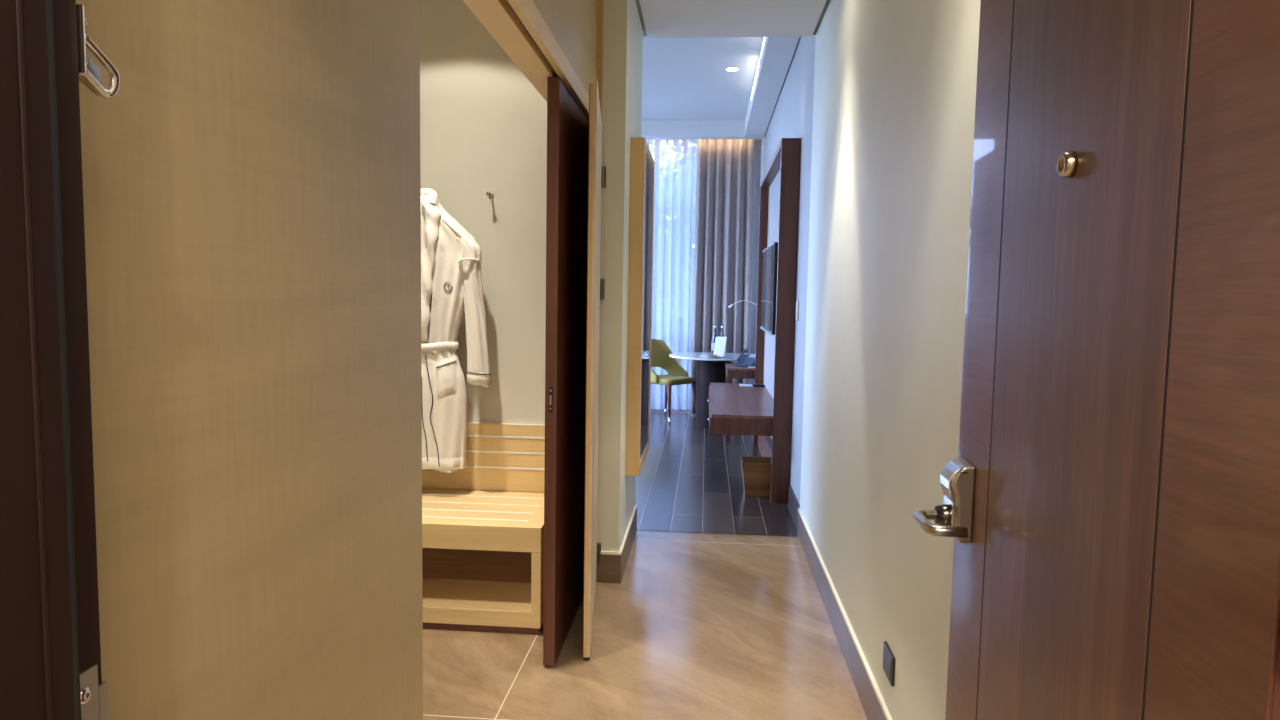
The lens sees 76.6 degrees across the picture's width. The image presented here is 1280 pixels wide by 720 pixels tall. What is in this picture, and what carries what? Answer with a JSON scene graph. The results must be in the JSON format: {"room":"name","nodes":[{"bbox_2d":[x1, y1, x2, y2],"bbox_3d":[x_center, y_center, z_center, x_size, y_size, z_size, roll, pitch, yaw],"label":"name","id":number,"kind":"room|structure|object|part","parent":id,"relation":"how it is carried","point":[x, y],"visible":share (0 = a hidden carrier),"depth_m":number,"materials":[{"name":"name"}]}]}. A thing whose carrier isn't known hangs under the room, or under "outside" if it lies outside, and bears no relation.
{"room":"hotel room entryway","nodes":[
{"label":"hotel room entryway","id":0,"kind":"room"},
{"bbox_2d":[76,0,422,719],"bbox_3d":[-0.483,-0.128,1.059,0.100,2.787,0.845,1,5,5],"label":"wall","id":1,"kind":"structure","parent":0,"point":[251,173],"depth_m":0.94,"materials":[{"name":"beige paint"}]},
{"bbox_2d":[463,0,588,119],"bbox_3d":[-0.344,-0.989,2.541,0.138,0.070,2.259,1,5,5],"label":"trim","id":2,"kind":"structure","parent":1,"relation":"attached to","point":[517,26],"depth_m":2.43,"materials":[{"name":"brown wood"}]},
{"bbox_2d":[420,0,546,492],"bbox_3d":[-0.953,-0.361,3.759,1.479,2.800,0.050,1,5,5],"label":"wall","id":3,"kind":"structure","parent":0,"point":[483,123],"depth_m":3.68,"materials":[{"name":"beige paint"}]},
{"bbox_2d":[486,192,493,198],"bbox_3d":[-0.676,-0.740,3.649,0.022,0.028,0.064,1,5,5],"label":"coat hook","id":4,"kind":"object","parent":3,"relation":"attached to","point":[490,195],"visible":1,"depth_m":3.64,"materials":[{"name":"silver metal"}]},
{"bbox_2d":[543,77,588,665],"bbox_3d":[-0.280,0.038,3.276,0.042,2.090,0.846,1,5,5],"label":"door","id":5,"kind":"structure","parent":3,"relation":"in","point":[567,124],"depth_m":3.01,"materials":[{"name":"brown wood"}]},
{"bbox_2d":[583,78,605,659],"bbox_3d":[-0.191,0.029,3.337,0.047,2.109,0.834,1,5,0],"label":"door","id":6,"kind":"structure","parent":3,"relation":"in","point":[596,171],"depth_m":2.97,"materials":[{"name":"brown wood"}]},
{"bbox_2d":[596,0,603,119],"bbox_3d":[-0.197,-0.341,3.746,0.028,2.787,0.044,1,5,5],"label":"trim","id":7,"kind":"structure","parent":3,"relation":"attached to","point":[600,3],"depth_m":3.64,"materials":[{"name":"brown wood"}]},
{"bbox_2d":[619,505,636,580],"bbox_3d":[-0.059,0.944,4.252,0.012,0.149,0.861,1,5,5],"label":"baseboard","id":8,"kind":"structure","parent":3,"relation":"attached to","point":[626,546],"depth_m":4.18,"materials":[{"name":"wood"}]},
{"bbox_2d":[533,0,596,94],"bbox_3d":[-0.347,-1.357,2.517,0.120,0.667,2.269,1,5,5],"label":"lintel","id":9,"kind":"object","parent":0,"point":[573,23],"visible":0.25,"depth_m":3.10,"materials":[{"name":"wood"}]},
{"bbox_2d":[597,0,642,551],"bbox_3d":[-0.156,-0.604,4.136,0.235,3.250,0.861,1,5,5],"label":"wall pier","id":10,"kind":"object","parent":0,"point":[622,28],"visible":0.36,"depth_m":3.74,"materials":[{"name":"beige paint"}]},
{"bbox_2d":[596,551,621,583],"bbox_3d":[-0.148,0.978,3.822,0.119,0.149,0.012,1,5,5],"label":"baseboard","id":11,"kind":"object","parent":10,"relation":"attached to","point":[608,570],"visible":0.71,"depth_m":3.82,"materials":[{"name":"brown wood"}]},
{"bbox_2d":[625,137,654,475],"bbox_3d":[0.005,-0.277,4.321,0.070,1.650,0.730,1,5,5],"label":"wall mirror","id":12,"kind":"object","parent":10,"relation":"attached to","point":[642,164],"visible":1,"depth_m":4.00,"materials":[{"name":"brown wood"}]},
{"bbox_3d":[-0.009,0.519,4.386,0.070,0.052,0.626,1,5,5],"label":"frame","id":13,"kind":"part","parent":12,"relation":"part of","materials":[{"name":"brown wood"}]},
{"bbox_2d":[640,152,652,459],"bbox_3d":[0.003,-0.277,4.321,0.066,1.548,0.628,1,5,5],"label":"mirror glass","id":14,"kind":"object","parent":12,"relation":"on","point":[648,188],"depth_m":4.33,"materials":[{"name":"silver glass"}]},
{"bbox_3d":[0.018,-1.073,4.256,0.070,0.052,0.626,1,5,5],"label":"frame","id":15,"kind":"part","parent":12,"relation":"part of","materials":[{"name":"brown wood"}]},
{"bbox_3d":[0.032,-0.304,4.658,0.070,1.650,0.052,1,5,5],"label":"frame","id":16,"kind":"part","parent":12,"relation":"part of","materials":[{"name":"brown wood"}]},
{"bbox_2d":[423,409,866,719],"bbox_3d":[-1.179,1.032,4.231,4.218,0.060,11.250,1,5,5],"label":"floor","id":17,"kind":"structure","parent":0,"point":[696,626],"depth_m":3.23,"materials":[{"name":"beige stone"}]},
{"bbox_2d":[422,422,544,634],"bbox_3d":[-0.911,0.686,3.521,1.150,0.753,0.582,1,5,5],"label":"bench","id":18,"kind":"object","parent":17,"relation":"on","point":[483,551],"visible":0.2,"depth_m":3.51,"materials":[{"name":"brown wood"}]},
{"bbox_2d":[422,578,530,627],"bbox_3d":[-0.931,1.000,3.534,1.046,0.065,0.550,1,5,5],"label":"shelf","id":19,"kind":"object","parent":18,"relation":"attached to","point":[447,602],"depth_m":3.30,"materials":[{"name":"brown wood"}]},
{"bbox_3d":[-0.924,0.842,3.576,1.046,0.243,0.020,1,5,5],"label":"panel","id":20,"kind":"part","parent":18,"relation":"part of","materials":[{"name":"brown wood"}]},
{"bbox_3d":[-0.925,0.675,3.510,1.122,0.100,0.560,1,5,5],"label":"seat","id":21,"kind":"part","parent":18,"relation":"part of","materials":[{"name":"brown wood"}]},
{"bbox_3d":[-0.389,0.891,3.483,0.038,0.308,0.560,1,5,5],"label":"panel","id":22,"kind":"part","parent":18,"relation":"part of","materials":[{"name":"brown wood"}]},
{"bbox_2d":[651,339,695,424],"bbox_3d":[0.273,0.218,8.858,0.604,0.867,0.524,6,6,44],"label":"dining chair","id":23,"kind":"object","parent":17,"relation":"on","point":[660,352],"visible":0.59,"depth_m":9.01,"materials":[{"name":"green fabric"}]},
{"bbox_3d":[0.300,0.378,9.133,0.047,0.355,0.086,0,5,-7],"label":"leg","id":24,"kind":"part","parent":23,"relation":"part of","materials":[{"name":"brown wood"}]},
{"bbox_3d":[0.307,0.426,8.546,0.047,0.355,0.086,0,5,-7],"label":"leg","id":25,"kind":"part","parent":23,"relation":"part of","materials":[{"name":"brown wood"}]},
{"bbox_3d":[0.212,-0.003,8.905,0.421,0.435,0.524,6,6,44],"label":"backrest","id":26,"kind":"part","parent":23,"relation":"part of","materials":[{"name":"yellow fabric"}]},
{"bbox_3d":[0.307,0.212,8.824,0.456,0.073,0.456,6,6,44],"label":"seat","id":27,"kind":"part","parent":23,"relation":"part of","materials":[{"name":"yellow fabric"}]},
{"bbox_3d":[0.598,0.407,8.839,0.086,0.355,0.047,1,5,6],"label":"leg","id":28,"kind":"part","parent":23,"relation":"part of","materials":[{"name":"brown wood"}]},
{"bbox_2d":[669,352,739,428],"bbox_3d":[0.760,0.322,8.438,0.924,0.742,0.924,1,5,5],"label":"round table","id":29,"kind":"object","parent":17,"relation":"on","point":[709,370],"visible":0.62,"depth_m":8.29,"materials":[{"name":"white stone"}]},
{"bbox_2d":[711,326,716,354],"bbox_3d":[0.777,-0.203,8.415,0.069,0.307,0.069,1,5,5],"label":"water bottle","id":30,"kind":"object","parent":29,"relation":"on","point":[715,327],"visible":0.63,"depth_m":8.39,"materials":[{"name":"clear glass"}]},
{"bbox_2d":[713,337,726,356],"bbox_3d":[0.808,-0.133,8.166,0.128,0.207,0.062,4,6,37],"label":"menu card","id":31,"kind":"object","parent":29,"relation":"on","point":[720,342],"visible":0.99,"depth_m":8.16,"materials":[{"name":"grey paper"}]},
{"bbox_2d":[720,326,723,336],"bbox_3d":[0.852,-0.201,8.409,0.069,0.307,0.069,1,5,5],"label":"water bottle","id":32,"kind":"object","parent":29,"relation":"on","point":[722,327],"visible":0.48,"depth_m":8.39,"materials":[{"name":"clear glass"}]},
{"bbox_2d":[638,530,797,536],"bbox_3d":[0.441,1.010,4.651,0.947,0.031,0.012,1,5,5],"label":"trim","id":33,"kind":"structure","parent":17,"relation":"on","point":[638,530],"depth_m":4.65,"materials":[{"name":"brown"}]},
{"bbox_2d":[725,363,754,441],"bbox_3d":[1.014,0.232,7.816,0.379,1.030,0.660,1,5,5],"label":"desk","id":34,"kind":"object","parent":17,"relation":"on","point":[732,371],"visible":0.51,"depth_m":7.50,"materials":[{"name":"brown wood"}]},
{"bbox_3d":[0.821,0.466,7.551,0.035,0.600,0.035,1,5,5],"label":"leg","id":35,"kind":"part","parent":34,"relation":"part of","materials":[{"name":"brown wood"}]},
{"bbox_2d":[735,349,755,366],"bbox_3d":[1.026,-0.021,7.740,0.180,0.155,0.217,4,5,30],"label":"telephone","id":36,"kind":"object","parent":34,"relation":"on","point":[745,360],"visible":0.95,"depth_m":7.71,"materials":[{"name":"plastic"}]},
{"bbox_2d":[741,456,771,496],"bbox_3d":[0.810,0.806,5.599,0.226,0.236,0.230,1,5,5],"label":"waste bin","id":37,"kind":"object","parent":17,"relation":"on","point":[756,471],"visible":0.83,"depth_m":5.50,"materials":[{"name":"brown wood"}]},
{"bbox_2d":[642,36,762,119],"bbox_3d":[-0.843,-2.511,6.979,4.278,0.100,4.975,1,5,5],"label":"ceiling","id":38,"kind":"structure","parent":0,"point":[683,78],"depth_m":6.99,"materials":[{"name":"paint"}]},
{"bbox_2d":[725,67,738,70],"bbox_3d":[0.766,-2.412,6.720,0.116,0.003,0.116,1,5,5],"label":"recessed light","id":39,"kind":"object","parent":38,"relation":"in","point":[729,68],"visible":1,"depth_m":6.72,"materials":[{"name":"white"}]},
{"bbox_3d":[-0.625,-2.564,9.163,3.958,0.030,0.200,1,5,5],"label":"track","id":40,"kind":"object","parent":38,"relation":"attached to","visible":0},
{"bbox_2d":[646,139,696,409],"bbox_3d":[0.004,-0.981,9.323,1.371,3.110,0.073,1,5,5],"label":"sheer curtain","id":41,"kind":"object","parent":40,"relation":"hanging from","point":[675,171],"visible":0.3,"depth_m":9.27,"materials":[{"name":"fabric"}]},
{"bbox_2d":[690,139,754,413],"bbox_3d":[0.927,-0.947,9.077,0.663,3.132,0.113,1,5,5],"label":"curtain","id":42,"kind":"object","parent":40,"relation":"hanging from","point":[725,167],"visible":0.63,"depth_m":9.04,"materials":[{"name":"beige fabric"}]},
{"bbox_2d":[641,120,764,138],"bbox_3d":[-0.739,-2.526,8.884,4.178,0.175,0.130,1,5,5],"label":"ceiling","id":43,"kind":"structure","parent":0,"point":[650,129],"depth_m":8.72,"materials":[{"name":"paint"}]},
{"bbox_2d":[671,139,760,409],"bbox_3d":[-0.707,-1.138,9.681,4.178,3.400,0.200,1,5,5],"label":"wall","id":44,"kind":"structure","parent":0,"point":[757,146],"depth_m":9.39,"materials":[{"name":"paint"}]},
{"bbox_2d":[635,0,829,37],"bbox_3d":[0.218,-1.628,2.091,1.102,0.060,4.848,1,5,5],"label":"ceiling","id":45,"kind":"structure","parent":0,"point":[662,18],"depth_m":4.18,"materials":[{"name":"paint"}]},
{"bbox_2d":[745,37,798,136],"bbox_3d":[1.050,-2.307,6.554,0.204,0.175,4.240,1,5,5],"label":"ceiling","id":46,"kind":"structure","parent":0,"point":[776,56],"depth_m":6.45,"materials":[{"name":"paint"}]},
{"bbox_2d":[751,61,758,97],"bbox_3d":[0.976,-2.369,6.902,0.002,0.060,1.150,1,5,5],"label":"light","id":47,"kind":"object","parent":46,"relation":"attached to","point":[758,61],"visible":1,"depth_m":6.62,"materials":[{"name":"white"}]},
{"bbox_2d":[765,37,799,133],"bbox_3d":[1.163,-2.320,6.609,0.012,0.155,4.370,1,5,5],"label":"trim","id":48,"kind":"structure","parent":0,"point":[799,37],"depth_m":6.46,"materials":[{"name":"beige"}]},
{"bbox_2d":[754,0,980,719],"bbox_3d":[1.069,-0.724,4.942,0.176,3.400,8.990,1,5,5],"label":"wall","id":49,"kind":"structure","parent":0,"point":[895,81],"depth_m":2.56,"materials":[{"name":"beige paint"}]},
{"bbox_2d":[753,138,800,501],"bbox_3d":[1.037,-0.323,6.333,0.121,2.375,2.105,1,5,5],"label":"wall panel","id":50,"kind":"object","parent":49,"relation":"attached to","point":[779,186],"depth_m":5.33,"materials":[{"name":"wood"}]},
{"bbox_2d":[708,383,772,435],"bbox_3d":[0.788,0.358,6.408,0.507,0.134,1.999,1,5,5],"label":"wall shelf","id":51,"kind":"object","parent":50,"relation":"attached to","point":[734,409],"visible":0.94,"depth_m":5.66,"materials":[{"name":"brown wood"}]},
{"bbox_3d":[0.514,0.402,5.933,0.012,0.103,0.970,1,5,5],"label":"drawer","id":52,"kind":"part","parent":51,"relation":"part of","materials":[{"name":"brown wood"}]},
{"bbox_2d":[740,384,752,386],"bbox_3d":[0.942,0.226,7.192,0.110,0.008,0.150,1,5,5],"label":"notepad","id":53,"kind":"object","parent":51,"relation":"on","point":[741,385],"visible":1,"depth_m":7.15,"materials":[{"name":"grey paper"}]},
{"bbox_2d":[753,384,764,386],"bbox_3d":[1.050,0.224,7.161,0.100,0.020,0.045,1,5,5],"label":"remote control","id":54,"kind":"object","parent":51,"relation":"on","point":[754,385],"visible":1,"depth_m":7.14,"materials":[{"name":"black plastic"}]},
{"bbox_2d":[728,300,756,307],"bbox_3d":[0.988,-0.511,7.470,0.346,0.081,0.089,3,5,25],"label":"reading lamp","id":55,"kind":"object","parent":50,"relation":"attached to","point":[731,305],"visible":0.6,"depth_m":7.50,"materials":[{"name":"white metal"}]},
{"bbox_3d":[1.121,-0.404,7.356,0.121,2.375,0.045,1,5,5],"label":"post","id":56,"kind":"part","parent":50,"relation":"part of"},
{"bbox_3d":[1.039,0.747,6.418,0.080,0.230,2.015,1,5,5],"label":"panel","id":57,"kind":"part","parent":50,"relation":"part of","materials":[{"name":"brown wood"}]},
{"bbox_3d":[1.132,-0.673,7.248,0.007,1.730,0.015,1,5,5],"label":"panel trim","id":58,"kind":"part","parent":50,"relation":"part of","materials":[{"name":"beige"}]},
{"bbox_2d":[760,242,777,334],"bbox_3d":[0.982,-0.520,5.977,0.096,0.623,1.120,1,5,5],"label":"television","id":59,"kind":"object","parent":50,"relation":"attached to","point":[770,254],"visible":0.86,"depth_m":5.71,"materials":[{"name":"black plastic"}]},
{"bbox_3d":[1.057,-1.484,6.239,0.121,0.045,2.015,1,5,5],"label":"rail","id":60,"kind":"part","parent":50,"relation":"part of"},
{"bbox_3d":[1.077,-0.419,6.322,0.044,2.090,2.015,1,5,5],"label":"fabric panel","id":61,"kind":"part","parent":50,"relation":"part of","materials":[{"name":"white fabric"}]},
{"bbox_3d":[0.952,-0.241,5.310,0.121,2.375,0.045,1,5,5],"label":"post","id":62,"kind":"part","parent":50,"relation":"part of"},
{"bbox_2d":[796,301,798,320],"bbox_3d":[0.995,-0.311,5.127,0.013,0.125,0.080,1,5,5],"label":"light switch","id":63,"kind":"object","parent":49,"relation":"attached to","point":[797,302],"visible":1,"depth_m":5.09,"materials":[{"name":"beige plastic"}]},
{"bbox_2d":[788,483,891,719],"bbox_3d":[0.955,0.895,5.075,0.028,0.149,8.900,1,5,5],"label":"baseboard","id":64,"kind":"structure","parent":49,"relation":"attached to","point":[872,701],"depth_m":3.13,"materials":[{"name":"wood"}]},
{"bbox_2d":[883,641,895,685],"bbox_3d":[0.729,0.889,2.376,0.012,0.084,0.116,1,5,5],"label":"wall socket","id":65,"kind":"object","parent":49,"relation":"attached to","point":[889,660],"visible":1,"depth_m":2.35,"materials":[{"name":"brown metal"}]},
{"bbox_3d":[0.042,-0.104,0.491,4.800,2.850,0.200,1,5,5],"label":"wall","id":66,"kind":"structure","parent":0,"visible":0},
{"bbox_2d":[0,0,108,719],"bbox_3d":[0.037,0.220,0.518,1.120,2.200,0.200,1,5,5],"label":"door frame","id":67,"kind":"structure","parent":66,"relation":"attached to","point":[50,650],"depth_m":0.54,"materials":[{"name":"brown wood"}]},
{"bbox_3d":[-0.420,0.327,0.610,0.018,0.196,0.036,1,5,5],"label":"strike plate","id":68,"kind":"part","parent":67,"relation":"part of","materials":[{"name":"silver metal"}]},
{"bbox_2d":[76,4,120,98],"bbox_3d":[-0.421,-0.228,0.604,0.048,0.058,0.044,1,5,5],"label":"guard","id":69,"kind":"object","parent":66,"relation":"attached to","point":[89,72],"visible":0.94,"depth_m":0.60,"materials":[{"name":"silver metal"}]},
{"bbox_3d":[-0.423,-0.231,0.583,0.049,0.048,0.003,1,5,5],"label":"plate","id":70,"kind":"part","parent":69,"relation":"part of","materials":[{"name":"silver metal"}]},
{"bbox_2d":[913,0,1279,719],"bbox_3d":[0.537,0.225,1.059,0.170,2.102,0.909,1,5,5],"label":"door","id":71,"kind":"structure","parent":66,"relation":"in","point":[1110,508],"depth_m":0.89,"materials":[{"name":"brown wood"}]},
{"bbox_3d":[0.518,0.280,1.394,0.080,0.018,0.122,1,5,5],"label":"lever handle","id":72,"kind":"part","parent":71,"relation":"part of","materials":[{"name":"silver metal"}]},
{"bbox_3d":[0.583,0.197,1.418,0.004,2.102,0.178,1,5,6],"label":"panel","id":73,"kind":"part","parent":71,"relation":"part of","materials":[{"name":"brown wood"}]},
{"bbox_3d":[0.544,0.225,1.071,0.004,2.102,0.510,1,5,6],"label":"panel","id":74,"kind":"part","parent":71,"relation":"part of","materials":[{"name":"brown wood"}]},
{"bbox_3d":[0.506,0.252,0.724,0.004,2.102,0.178,1,5,6],"label":"panel","id":75,"kind":"part","parent":71,"relation":"part of","materials":[{"name":"brown wood"}]},
{"bbox_3d":[-0.990,-0.753,3.674,0.022,0.028,0.064,1,5,5],"label":"coat hook","id":76,"kind":"object","parent":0,"visible":0},
{"bbox_2d":[421,188,491,472],"bbox_3d":[-0.959,-0.133,3.617,0.605,1.257,0.174,2,5,7],"label":"bathrobe","id":77,"kind":"object","parent":76,"relation":"hanging from","point":[451,257],"visible":0.57,"depth_m":3.57,"materials":[{"name":"beige fabric"}]}
]}

